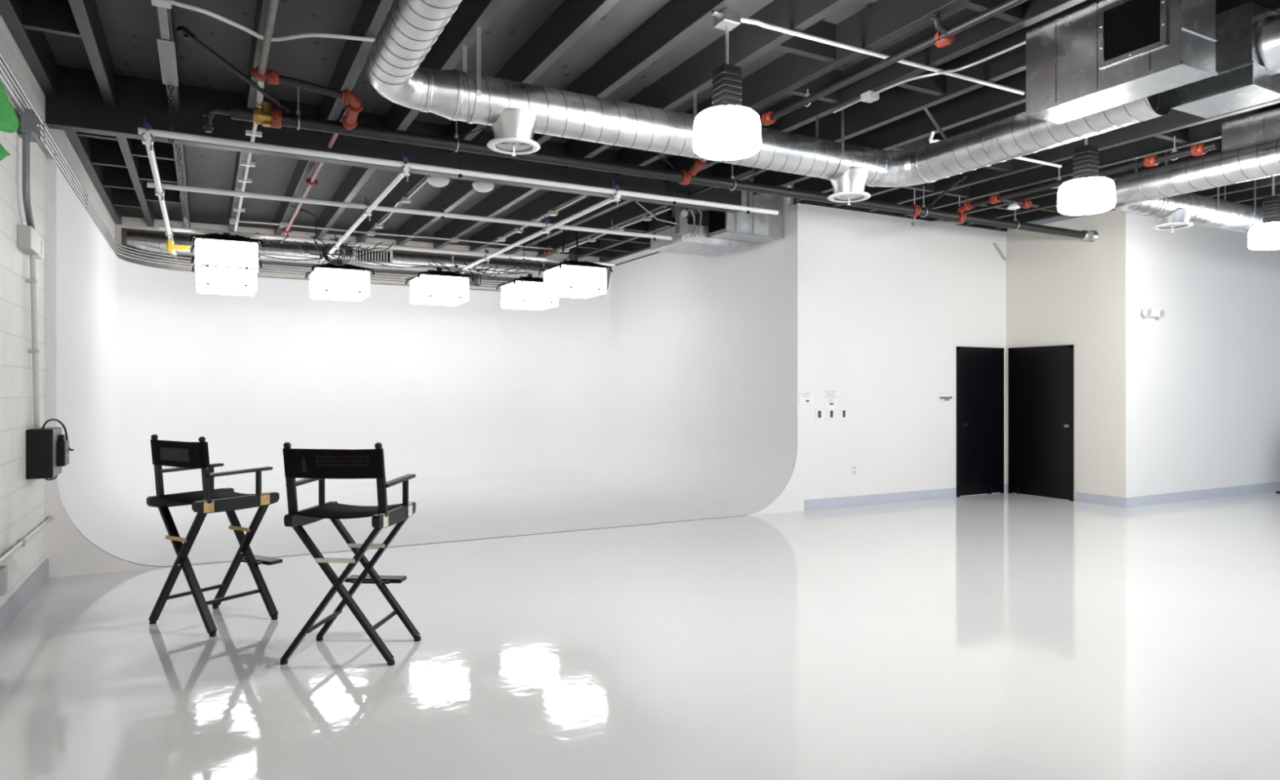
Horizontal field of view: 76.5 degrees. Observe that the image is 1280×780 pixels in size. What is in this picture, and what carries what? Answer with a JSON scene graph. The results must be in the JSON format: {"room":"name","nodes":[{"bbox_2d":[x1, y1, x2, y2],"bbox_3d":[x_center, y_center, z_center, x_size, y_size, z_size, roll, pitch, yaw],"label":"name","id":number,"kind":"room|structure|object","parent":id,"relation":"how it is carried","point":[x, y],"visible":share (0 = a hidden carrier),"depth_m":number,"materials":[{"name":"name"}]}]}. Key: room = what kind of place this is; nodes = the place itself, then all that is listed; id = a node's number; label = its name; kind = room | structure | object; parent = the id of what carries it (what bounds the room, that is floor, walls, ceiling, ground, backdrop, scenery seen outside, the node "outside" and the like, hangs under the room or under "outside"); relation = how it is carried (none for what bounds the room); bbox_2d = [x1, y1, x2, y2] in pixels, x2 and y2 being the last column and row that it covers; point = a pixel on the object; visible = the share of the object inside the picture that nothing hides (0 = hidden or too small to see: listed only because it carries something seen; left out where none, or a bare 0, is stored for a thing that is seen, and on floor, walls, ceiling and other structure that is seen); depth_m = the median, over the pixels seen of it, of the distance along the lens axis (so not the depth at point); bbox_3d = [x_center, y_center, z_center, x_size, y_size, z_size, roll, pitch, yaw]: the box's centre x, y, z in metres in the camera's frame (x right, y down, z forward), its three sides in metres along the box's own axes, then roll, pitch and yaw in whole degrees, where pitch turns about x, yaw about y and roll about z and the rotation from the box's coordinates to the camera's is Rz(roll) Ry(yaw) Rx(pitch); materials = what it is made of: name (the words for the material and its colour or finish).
{"room":"studio","nodes":[
{"label":"studio","id":0,"kind":"room"},
{"bbox_2d":[0,12,115,607],"bbox_3d":[-3.234,-0.525,3.543,0.200,3.950,19.300,0,0,-28],"label":"wall","id":1,"kind":"structure","parent":0,"point":[23,501],"depth_m":5.37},
{"bbox_2d":[0,564,7,595],"bbox_3d":[-3.752,1.120,4.774,0.048,0.160,0.100,0,0,-28],"label":"outlet box","id":2,"kind":"object","parent":1,"relation":"attached to","point":[3,569],"visible":1,"depth_m":4.74,"materials":[{"name":"grey metal"}]},
{"bbox_2d":[0,81,19,160],"bbox_3d":[-3.353,-1.395,4.200,0.138,0.731,1.170,0,0,-28],"label":"fabric","id":3,"kind":"object","parent":1,"relation":"hanging from","point":[9,122],"visible":1,"depth_m":4.38,"materials":[{"name":"green fabric"}]},
{"bbox_2d":[0,558,48,635],"bbox_3d":[-1.583,1.375,0.684,0.014,0.150,12.700,0,0,-28],"label":"baseboard","id":4,"kind":"structure","parent":1,"relation":"attached to","point":[13,606],"depth_m":5.39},
{"bbox_2d":[0,515,53,563],"bbox_3d":[-3.220,0.998,3.772,0.041,0.045,5.690,0,0,-28],"label":"conduit","id":5,"kind":"object","parent":1,"relation":"attached to","point":[20,542],"visible":1,"depth_m":5.31,"materials":[{"name":"grey metal"}]},
{"bbox_2d":[17,108,40,142],"bbox_3d":[-4.027,-1.740,5.353,0.110,0.150,0.260,0,0,-28],"label":"junction box","id":6,"kind":"object","parent":1,"relation":"attached to","point":[30,124],"visible":0.87,"depth_m":5.26,"materials":[{"name":"grey metal"}]},
{"bbox_2d":[17,224,44,258],"bbox_3d":[-4.156,-1.000,5.557,0.075,0.150,0.580,0,0,-28],"label":"junction box","id":7,"kind":"object","parent":1,"relation":"attached to","point":[28,241],"visible":0.93,"depth_m":5.33,"materials":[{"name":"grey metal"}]},
{"bbox_2d":[35,237,44,258],"bbox_3d":[-4.239,-1.000,5.699,0.063,0.130,0.250,0,0,-28],"label":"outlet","id":8,"kind":"object","parent":7,"relation":"attached to","point":[41,255],"depth_m":5.73,"materials":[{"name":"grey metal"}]},
{"bbox_2d":[22,133,39,428],"bbox_3d":[-4.128,-0.694,5.499,0.070,1.952,0.522,0,0,-28],"label":"conduit","id":9,"kind":"object","parent":1,"relation":"attached to","point":[33,281],"visible":0.84,"depth_m":5.59,"materials":[{"name":"grey metal"}]},
{"bbox_2d":[26,417,74,479],"bbox_3d":[-4.176,0.422,5.761,0.231,0.438,0.380,0,0,-28],"label":"control box","id":10,"kind":"object","parent":1,"relation":"attached to","point":[47,450],"visible":0.99,"depth_m":5.60,"materials":[{"name":"black paint"}]},
{"bbox_2d":[46,150,165,577],"bbox_3d":[-4.204,-0.200,6.480,0.860,3.300,0.006,0,0,-28],"label":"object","id":11,"kind":"structure","parent":1,"relation":"attached to","point":[68,553],"depth_m":6.30,"materials":[{"name":"white paint"}]},
{"bbox_2d":[121,227,610,291],"bbox_3d":[-2.753,-0.525,14.598,11.080,3.950,0.260,0,0,-28],"label":"wall","id":12,"kind":"structure","parent":0,"point":[124,231],"depth_m":13.16,"materials":[{"name":"grey paint"}]},
{"bbox_2d":[56,164,797,565],"bbox_3d":[-2.785,-0.362,10.759,7.280,3.616,6.200,0,0,-28],"label":"wall","id":13,"kind":"structure","parent":0,"point":[669,393],"depth_m":12.07,"materials":[{"name":"white paint"}]},
{"bbox_2d":[0,72,501,288],"bbox_3d":[-4.226,-1.788,8.280,5.618,0.047,13.699,0,0,4],"label":"conduit","id":14,"kind":"object","parent":13,"relation":"attached to","point":[2,78],"visible":0.56,"depth_m":7.89,"materials":[{"name":"grey metal"}]},
{"bbox_2d":[0,58,501,284],"bbox_3d":[-4.226,-1.867,8.280,5.618,0.047,13.699,0,0,4],"label":"conduit","id":15,"kind":"object","parent":13,"relation":"attached to","point":[42,129],"visible":0.53,"depth_m":7.73,"materials":[{"name":"grey metal"}]},
{"bbox_2d":[0,65,502,286],"bbox_3d":[-4.226,-1.827,8.280,5.618,0.047,13.699,0,0,4],"label":"conduit","id":16,"kind":"object","parent":13,"relation":"attached to","point":[2,73],"visible":0.52,"depth_m":7.89,"materials":[{"name":"grey metal"}]},
{"bbox_2d":[0,51,510,282],"bbox_3d":[-4.226,-1.907,8.280,5.618,0.047,13.699,0,0,4],"label":"conduit","id":17,"kind":"object","parent":13,"relation":"attached to","point":[42,123],"visible":0.58,"depth_m":7.42,"materials":[{"name":"grey metal"}]},
{"bbox_2d":[121,256,504,290],"bbox_3d":[-4.208,-1.830,13.354,7.340,0.160,0.080,0,0,-28],"label":"trim","id":18,"kind":"structure","parent":13,"relation":"attached to","point":[124,258],"depth_m":12.56,"materials":[{"name":"grey metal"}]},
{"bbox_2d":[126,231,555,278],"bbox_3d":[-4.021,-2.075,13.027,7.127,0.330,0.367,0,0,-28],"label":"spiral duct","id":19,"kind":"object","parent":13,"relation":"attached to","point":[147,242],"visible":0.51,"depth_m":12.67,"materials":[{"name":"metal"}]},
{"bbox_2d":[352,246,392,269],"bbox_3d":[-4.191,-2.070,12.751,0.600,0.320,0.040,0,0,-28],"label":"vent grille","id":20,"kind":"object","parent":19,"relation":"attached to","point":[386,255],"depth_m":12.76,"materials":[{"name":"grey metal"}]},
{"bbox_2d":[114,216,599,262],"bbox_3d":[-3.794,-2.060,12.793,7.540,0.580,0.100,0,0,-28],"label":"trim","id":21,"kind":"structure","parent":13,"relation":"attached to","point":[135,223],"depth_m":12.03,"materials":[{"name":"metal"}]},
{"bbox_2d":[606,251,659,268],"bbox_3d":[0.241,-2.150,12.775,0.020,0.020,3.700,0,0,-28],"label":"conduit","id":22,"kind":"object","parent":13,"relation":"attached to","point":[657,251],"visible":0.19,"depth_m":13.31,"materials":[{"name":"black metal"}]},
{"bbox_2d":[608,185,791,264],"bbox_3d":[0.611,-2.335,12.190,0.060,0.330,5.120,0,0,-28],"label":"trim","id":23,"kind":"structure","parent":13,"relation":"on","point":[786,201],"depth_m":13.13,"materials":[{"name":"white metal"}]},
{"bbox_2d":[0,485,1279,779],"bbox_3d":[4.296,1.525,7.572,17.280,0.150,19.300,0,0,-28],"label":"floor","id":24,"kind":"structure","parent":0,"point":[1006,635],"depth_m":4.41,"materials":[{"name":"white concrete"}]},
{"bbox_2d":[146,434,282,636],"bbox_3d":[-2.649,0.862,5.137,0.609,1.176,0.640,0,0,30],"label":"chair","id":25,"kind":"object","parent":24,"relation":"on","point":[183,455],"visible":1,"depth_m":5.00,"materials":[{"name":"black paint"}]},
{"bbox_2d":[160,447,189,462],"bbox_3d":[-2.811,0.389,4.904,0.290,0.078,0.007,0,0,29],"label":"print","id":26,"kind":"object","parent":25,"relation":"attached to","point":[166,454],"depth_m":4.90},
{"bbox_2d":[280,441,421,665],"bbox_3d":[-1.585,0.862,4.545,0.609,1.176,0.646,0,0,4],"label":"chair","id":27,"kind":"object","parent":24,"relation":"on","point":[310,464],"visible":1,"depth_m":4.29,"materials":[{"name":"black paint"}]},
{"bbox_2d":[315,455,368,466],"bbox_3d":[-1.552,0.371,4.239,0.287,0.056,0.013,0,0,5],"label":"print","id":28,"kind":"object","parent":27,"relation":"attached to","point":[321,460],"depth_m":4.24},
{"bbox_2d":[0,0,1279,262],"bbox_3d":[4.296,-2.345,7.572,17.280,0.610,19.300,0,0,-28],"label":"ceiling","id":29,"kind":"structure","parent":0,"point":[95,64],"depth_m":6.51,"materials":[{"name":"paint"}]},
{"bbox_2d":[155,6,189,227],"bbox_3d":[-3.638,-2.024,6.333,0.100,0.429,10.600,0,0,-28],"label":"channel","id":30,"kind":"object","parent":29,"relation":"attached to","point":[166,47],"visible":0.84,"depth_m":5.62,"materials":[{"name":"grey metal"}]},
{"bbox_2d":[176,26,291,113],"bbox_3d":[-2.675,-2.110,5.413,0.050,0.239,0.940,0,0,18],"label":"brace","id":31,"kind":"object","parent":29,"relation":"attached to","point":[184,32],"visible":1,"depth_m":5.33,"materials":[{"name":"black metal"}]},
{"bbox_2d":[233,102,262,231],"bbox_3d":[-4.248,-2.145,8.671,0.120,0.190,6.300,0,0,-28],"label":"channel","id":32,"kind":"object","parent":29,"relation":"hanging from","point":[253,133],"visible":0.7,"depth_m":7.58,"materials":[{"name":"grey"}]},
{"bbox_2d":[151,0,374,42],"bbox_3d":[-2.582,-2.217,4.668,2.026,0.056,0.399,0,0,-40],"label":"conduit","id":33,"kind":"object","parent":29,"relation":"attached to","point":[167,4],"visible":0.95,"depth_m":5.02,"materials":[{"name":"grey metal"}]},
{"bbox_2d":[250,0,363,130],"bbox_3d":[0.150,-2.040,1.057,0.729,0.231,11.122,0,0,-28],"label":"pipe","id":34,"kind":"object","parent":29,"relation":"attached to","point":[354,105],"visible":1,"depth_m":5.51,"materials":[{"name":"grey"}]},
{"bbox_2d":[280,106,347,243],"bbox_3d":[-3.714,-2.175,8.997,0.114,0.130,6.430,0,0,-28],"label":"pipe","id":35,"kind":"object","parent":29,"relation":"attached to","point":[312,181],"visible":0.78,"depth_m":8.38,"materials":[{"name":"red metal"}]},
{"bbox_2d":[229,217,561,250],"bbox_3d":[-3.285,-2.217,11.767,4.750,0.055,0.150,0,0,-28],"label":"conduit","id":36,"kind":"object","parent":29,"relation":"attached to","point":[281,224],"visible":0.85,"depth_m":11.49,"materials":[{"name":"grey metal"}]},
{"bbox_2d":[374,175,431,228],"bbox_3d":[-2.803,-2.217,9.615,0.111,0.055,3.200,0,0,-28],"label":"conduit","id":37,"kind":"object","parent":29,"relation":"attached to","point":[404,199],"visible":0.84,"depth_m":9.47,"materials":[{"name":"grey metal"}]},
{"bbox_2d":[426,175,449,186],"bbox_3d":[-2.100,-2.178,8.460,0.236,0.125,0.236,0,0,-28],"label":"dome","id":38,"kind":"object","parent":29,"relation":"attached to","point":[436,181],"visible":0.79,"depth_m":8.39,"materials":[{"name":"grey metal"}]},
{"bbox_2d":[137,117,778,276],"bbox_3d":[-2.350,-1.977,9.522,5.760,0.535,5.590,0,0,-28],"label":"grid","id":39,"kind":"object","parent":29,"relation":"hanging from","point":[148,134],"visible":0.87,"depth_m":7.97,"materials":[{"name":"white metal"}]},
{"bbox_2d":[165,238,189,253],"bbox_3d":[-5.443,-1.688,9.558,0.240,0.155,0.060,0,0,-28],"label":"pipe fitting","id":40,"kind":"object","parent":39,"relation":"attached to","point":[170,246],"visible":0.97,"depth_m":9.53,"materials":[{"name":"yellow metal"}]},
{"bbox_2d":[189,232,264,280],"bbox_3d":[-4.854,-1.590,9.538,0.761,0.500,0.820,0,0,-28],"label":"softbox","id":41,"kind":"object","parent":39,"relation":"hanging from","point":[225,255],"visible":1,"depth_m":9.26,"materials":[{"name":"white fabric"}]},
{"bbox_2d":[191,256,262,295],"bbox_3d":[-5.535,-1.575,10.875,0.831,0.530,0.860,0,0,-28],"label":"softbox","id":42,"kind":"object","parent":39,"relation":"hanging from","point":[203,285],"visible":0.38,"depth_m":10.61,"materials":[{"name":"white"}]},
{"bbox_2d":[304,260,374,301],"bbox_3d":[-4.274,-1.575,11.550,0.831,0.530,0.860,0,0,-28],"label":"softbox","id":43,"kind":"object","parent":39,"relation":"hanging from","point":[329,281],"visible":0.92,"depth_m":11.26,"materials":[{"name":"white"}]},
{"bbox_2d":[223,223,577,286],"bbox_3d":[-2.985,-1.904,11.212,4.633,0.675,2.113,0,0,-16],"label":"cable bundle","id":44,"kind":"object","parent":39,"relation":"on","point":[324,250],"visible":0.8,"depth_m":10.91,"materials":[{"name":"black rubber"}]},
{"bbox_2d":[404,266,473,306],"bbox_3d":[-3.022,-1.575,12.219,0.831,0.530,0.860,0,0,-28],"label":"softbox","id":45,"kind":"object","parent":39,"relation":"hanging from","point":[436,287],"visible":0.97,"depth_m":11.94,"materials":[{"name":"white"}]},
{"bbox_2d":[496,273,559,310],"bbox_3d":[-1.753,-1.575,12.899,0.831,0.530,0.860,0,0,-28],"label":"softbox","id":46,"kind":"object","parent":39,"relation":"hanging from","point":[523,292],"visible":0.89,"depth_m":12.60,"materials":[{"name":"white"}]},
{"bbox_2d":[537,258,612,297],"bbox_3d":[-0.921,-1.590,11.472,0.801,0.500,0.820,0,0,-28],"label":"softbox","id":47,"kind":"object","parent":39,"relation":"hanging from","point":[573,278],"visible":1,"depth_m":11.21,"materials":[{"name":"white"}]},
{"bbox_2d":[471,181,494,192],"bbox_3d":[-1.677,-2.178,8.687,0.236,0.125,0.236,0,0,-28],"label":"dome","id":48,"kind":"object","parent":29,"relation":"attached to","point":[483,187],"visible":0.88,"depth_m":8.62,"materials":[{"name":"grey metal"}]},
{"bbox_2d":[494,195,586,242],"bbox_3d":[-1.398,-2.217,10.763,0.100,0.055,3.300,0,0,-28],"label":"conduit","id":49,"kind":"object","parent":29,"relation":"attached to","point":[553,213],"visible":0.92,"depth_m":10.54,"materials":[{"name":"grey metal"}]},
{"bbox_2d":[557,207,671,253],"bbox_3d":[-0.471,-2.217,11.543,0.100,0.055,3.600,0,0,-28],"label":"conduit","id":50,"kind":"object","parent":29,"relation":"attached to","point":[647,218],"visible":0.85,"depth_m":11.15,"materials":[{"name":"grey metal"}]},
{"bbox_2d":[524,168,755,262],"bbox_3d":[-0.407,-2.175,10.766,0.114,0.130,6.430,0,0,-28],"label":"pipe","id":51,"kind":"object","parent":29,"relation":"attached to","point":[549,251],"visible":0.67,"depth_m":10.18,"materials":[{"name":"black metal"}]},
{"bbox_2d":[203,87,1098,242],"bbox_3d":[1.374,-2.020,8.016,10.014,0.440,0.166,0,0,-28],"label":"pipe","id":52,"kind":"object","parent":29,"relation":"hanging from","point":[266,116],"visible":0.97,"depth_m":7.02,"materials":[{"name":"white metal"}]},
{"bbox_2d":[925,173,967,207],"bbox_3d":[3.253,-2.110,8.631,0.050,0.232,0.587,0,0,-20],"label":"brace","id":53,"kind":"object","parent":52,"relation":"attached to","point":[963,176],"visible":1,"depth_m":8.60,"materials":[{"name":"black metal"}]},
{"bbox_2d":[650,191,783,257],"bbox_3d":[0.948,-2.127,10.204,1.200,0.685,1.200,0,0,-28],"label":"air duct","id":54,"kind":"object","parent":29,"relation":"attached to","point":[726,233],"visible":0.7,"depth_m":9.89,"materials":[{"name":"grey metal"}]},
{"bbox_2d":[635,201,702,237],"bbox_3d":[0.369,-2.033,9.644,0.821,0.416,0.163,0,0,-14],"label":"switch","id":55,"kind":"object","parent":54,"relation":"attached to","point":[681,212],"visible":0.84,"depth_m":9.64,"materials":[{"name":"grey metal"}]},
{"bbox_2d":[650,224,750,257],"bbox_3d":[0.761,-1.893,10.342,1.000,0.215,0.780,0,0,-28],"label":"tray","id":56,"kind":"object","parent":54,"relation":"on","point":[704,245],"depth_m":10.12,"materials":[{"name":"silver metal"}]},
{"bbox_2d":[693,8,761,160],"bbox_3d":[0.519,-1.826,4.848,0.404,0.828,0.404,0,0,-28],"label":"pendant lamp","id":57,"kind":"object","parent":29,"relation":"hanging from","point":[728,130],"visible":1,"depth_m":4.76,"materials":[{"name":"white"}]},
{"bbox_2d":[366,0,1171,204],"bbox_3d":[2.595,-1.880,1.683,4.585,0.735,9.936,0,0,-28],"label":"spiral duct","id":58,"kind":"object","parent":29,"relation":"hanging from","point":[514,111],"visible":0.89,"depth_m":5.44,"materials":[{"name":"metal"}]},
{"bbox_2d":[486,137,540,156],"bbox_3d":[-0.822,-1.565,5.288,0.344,0.086,0.344,0,0,-28],"label":"diffuser","id":59,"kind":"object","parent":58,"relation":"attached to","point":[508,145],"depth_m":5.29,"materials":[{"name":"white metal"}]},
{"bbox_2d":[827,191,871,204],"bbox_3d":[1.709,-1.555,6.642,0.344,0.086,0.344,0,0,-28],"label":"diffuser","id":60,"kind":"object","parent":58,"relation":"attached to","point":[848,197],"depth_m":6.64,"materials":[{"name":"white metal"}]},
{"bbox_2d":[688,0,1027,176],"bbox_3d":[3.071,-2.101,2.588,0.232,0.289,11.066,0,0,-28],"label":"pipe","id":61,"kind":"object","parent":29,"relation":"attached to","point":[944,36],"visible":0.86,"depth_m":5.18,"materials":[{"name":"black metal"}]},
{"bbox_2d":[740,17,1024,94],"bbox_3d":[1.696,-2.222,5.461,2.657,0.028,0.058,0,0,-28],"label":"conduit","id":62,"kind":"object","parent":29,"relation":"attached to","point":[746,20],"visible":0.81,"depth_m":5.33,"materials":[{"name":"white metal"}]},
{"bbox_2d":[832,40,1026,113],"bbox_3d":[2.052,-2.217,5.747,0.139,0.055,1.810,0,0,-37],"label":"conduit","id":63,"kind":"object","parent":29,"relation":"attached to","point":[869,96],"visible":0.91,"depth_m":5.77,"materials":[{"name":"grey metal"}]},
{"bbox_2d":[911,188,964,226],"bbox_3d":[3.390,-2.035,9.243,0.804,0.409,0.040,0,0,-28],"label":"bar","id":64,"kind":"object","parent":29,"relation":"hanging from","point":[939,222],"visible":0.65,"depth_m":9.18,"materials":[{"name":"grey metal"}]},
{"bbox_2d":[928,131,1062,168],"bbox_3d":[3.344,-2.222,7.569,1.961,0.030,0.212,0,0,-28],"label":"conduit","id":65,"kind":"object","parent":29,"relation":"attached to","point":[931,140],"visible":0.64,"depth_m":7.85,"materials":[{"name":"white metal"}]},
{"bbox_2d":[1057,137,1115,215],"bbox_3d":[3.527,-1.826,6.424,0.404,0.828,0.404,0,0,-28],"label":"pendant lamp","id":66,"kind":"object","parent":29,"relation":"hanging from","point":[1088,193],"visible":0.88,"depth_m":6.33,"materials":[{"name":"white"}]},
{"bbox_2d":[956,136,1218,213],"bbox_3d":[4.525,-2.100,8.217,0.767,0.280,2.701,0,0,-28],"label":"branch","id":67,"kind":"object","parent":29,"relation":"attached to","point":[1197,149],"visible":0.99,"depth_m":8.03,"materials":[{"name":"black metal"}]},
{"bbox_2d":[1024,0,1217,124],"bbox_3d":[2.763,-1.971,4.740,0.354,0.528,0.928,0,0,-28],"label":"air duct","id":68,"kind":"object","parent":29,"relation":"hanging from","point":[1100,55],"visible":1,"depth_m":4.61,"materials":[{"name":"grey metal"}]},
{"bbox_2d":[1112,138,1279,233],"bbox_3d":[9.571,-1.891,5.137,7.282,0.698,9.436,0,0,-28],"label":"spiral duct","id":69,"kind":"object","parent":29,"relation":"hanging from","point":[1162,193],"visible":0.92,"depth_m":7.12,"materials":[{"name":"metal"}]},
{"bbox_2d":[1151,222,1193,232],"bbox_3d":[5.220,-1.585,7.965,0.344,0.086,0.344,0,0,-28],"label":"diffuser","id":70,"kind":"object","parent":69,"relation":"attached to","point":[1160,225],"depth_m":7.96,"materials":[{"name":"white metal"}]},
{"bbox_2d":[1171,1,1279,118],"bbox_3d":[3.702,-1.990,4.731,0.407,0.489,0.950,0,0,-28],"label":"air duct","id":71,"kind":"object","parent":29,"relation":"hanging from","point":[1247,45],"visible":0.82,"depth_m":4.76,"materials":[{"name":"metal"}]},
{"bbox_2d":[1222,107,1279,151],"bbox_3d":[5.394,-2.081,6.285,0.457,0.308,1.407,0,0,-28],"label":"air duct","id":72,"kind":"object","parent":29,"relation":"hanging from","point":[1264,126],"visible":0.5,"depth_m":6.61,"materials":[{"name":"silver metal"}]},
{"bbox_2d":[1248,176,1279,249],"bbox_3d":[6.295,-1.826,8.075,0.404,0.828,0.404,0,0,-28],"label":"pendant lamp","id":73,"kind":"object","parent":29,"relation":"hanging from","point":[1265,235],"visible":0.93,"depth_m":8.02,"materials":[{"name":"white"}]},
{"bbox_2d":[787,203,1005,510],"bbox_3d":[3.585,-0.395,10.765,3.920,3.690,0.200,0,0,-28],"label":"wall","id":74,"kind":"structure","parent":0,"point":[886,303],"depth_m":10.42,"materials":[{"name":"white paint"}]},
{"bbox_2d":[742,203,799,515],"bbox_3d":[1.544,-0.395,9.556,0.820,3.690,0.006,0,0,-28],"label":"trim","id":75,"kind":"structure","parent":74,"relation":"attached to","point":[788,500],"depth_m":9.72,"materials":[{"name":"white paint"}]},
{"bbox_2d":[799,391,812,404],"bbox_3d":[1.999,0.098,9.798,0.190,0.150,0.009,0,0,-28],"label":"panel","id":76,"kind":"object","parent":74,"relation":"attached to","point":[805,397],"visible":1,"depth_m":9.79,"materials":[{"name":"white plastic"}]},
{"bbox_2d":[815,408,822,420],"bbox_3d":[2.185,0.295,9.895,0.120,0.150,0.012,0,0,-28],"label":"wall switch","id":77,"kind":"object","parent":74,"relation":"attached to","point":[819,411],"visible":1,"depth_m":9.89,"materials":[{"name":"white plastic"}]},
{"bbox_2d":[824,388,836,408],"bbox_3d":[2.343,0.105,9.982,0.200,0.240,0.009,0,0,-28],"label":"paper notice","id":78,"kind":"object","parent":74,"relation":"attached to","point":[830,394],"visible":1,"depth_m":9.98,"materials":[{"name":"white paper"}]},
{"bbox_2d":[827,407,835,419],"bbox_3d":[2.353,0.295,9.985,0.120,0.150,0.012,0,0,-28],"label":"wall switch","id":79,"kind":"object","parent":74,"relation":"attached to","point":[831,411],"visible":1,"depth_m":9.98,"materials":[{"name":"white plastic"}]},
{"bbox_2d":[840,407,847,419],"bbox_3d":[2.529,0.295,10.079,0.120,0.150,0.012,0,0,-28],"label":"wall switch","id":80,"kind":"object","parent":74,"relation":"attached to","point":[843,411],"visible":1,"depth_m":10.07,"materials":[{"name":"white plastic"}]},
{"bbox_2d":[852,464,856,474],"bbox_3d":[2.682,1.000,10.164,0.074,0.120,0.008,0,0,-28],"label":"wall outlet","id":81,"kind":"object","parent":74,"relation":"attached to","point":[854,467],"visible":1,"depth_m":10.16,"materials":[{"name":"white plastic"}]},
{"bbox_2d":[804,487,956,510],"bbox_3d":[3.137,1.387,10.405,2.610,0.125,0.012,0,0,-28],"label":"baseboard","id":82,"kind":"structure","parent":74,"relation":"attached to","point":[843,501],"depth_m":10.35,"materials":[{"name":"grey plastic"}]},
{"bbox_2d":[937,393,952,401],"bbox_3d":[4.109,0.105,10.920,0.290,0.116,0.020,0,0,-28],"label":"wall plaque","id":83,"kind":"object","parent":74,"relation":"attached to","point":[943,397],"visible":1,"depth_m":10.91,"materials":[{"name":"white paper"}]},
{"bbox_2d":[955,346,1004,497],"bbox_3d":[4.724,0.430,11.211,0.930,2.040,0.085,0,0,-28],"label":"door","id":84,"kind":"structure","parent":74,"relation":"in","point":[980,371],"depth_m":11.22,"materials":[{"name":"black paint"}]},
{"bbox_2d":[993,242,1006,260],"bbox_3d":[5.058,-1.940,11.405,0.251,0.232,0.030,0,0,-28],"label":"brace","id":85,"kind":"object","parent":74,"relation":"attached to","point":[994,243],"visible":1,"depth_m":11.39,"materials":[{"name":"grey metal"}]},
{"bbox_2d":[1004,483,1008,492],"bbox_3d":[5.167,1.387,11.475,0.060,0.125,0.040,0,0,-28],"label":"baseboard","id":86,"kind":"structure","parent":74,"relation":"attached to","point":[1006,485],"depth_m":11.48,"materials":[{"name":"grey plastic"}]},
{"bbox_2d":[1005,209,1125,501],"bbox_3d":[5.673,-0.395,10.805,0.200,3.690,1.699,0,0,-28],"label":"wall","id":87,"kind":"structure","parent":0,"point":[1060,290],"depth_m":10.48,"materials":[{"name":"paint"}]},
{"bbox_2d":[1008,344,1073,501],"bbox_3d":[5.405,0.430,11.013,0.075,2.040,0.960,0,0,-28],"label":"door","id":88,"kind":"structure","parent":87,"relation":"in","point":[1041,378],"depth_m":11.00,"materials":[{"name":"black paint"}]},
{"bbox_2d":[1125,212,1279,497],"bbox_3d":[8.585,-0.395,11.512,5.999,3.690,0.200,0,0,-28],"label":"wall","id":89,"kind":"structure","parent":0,"point":[1202,377],"depth_m":10.79,"materials":[{"name":"white paint"}]},
{"bbox_2d":[1142,307,1164,318],"bbox_3d":[6.417,-0.961,10.179,0.399,0.118,0.105,0,0,-28],"label":"emergency light","id":90,"kind":"object","parent":89,"relation":"attached to","point":[1147,312],"visible":1,"depth_m":10.18,"materials":[{"name":"white plastic"}]},
{"bbox_2d":[1075,481,1279,507],"bbox_3d":[8.478,1.387,11.697,6.012,0.125,0.652,0,0,-28],"label":"baseboard","id":91,"kind":"structure","parent":89,"relation":"attached to","point":[1141,500],"depth_m":10.52,"materials":[{"name":"grey plastic"}]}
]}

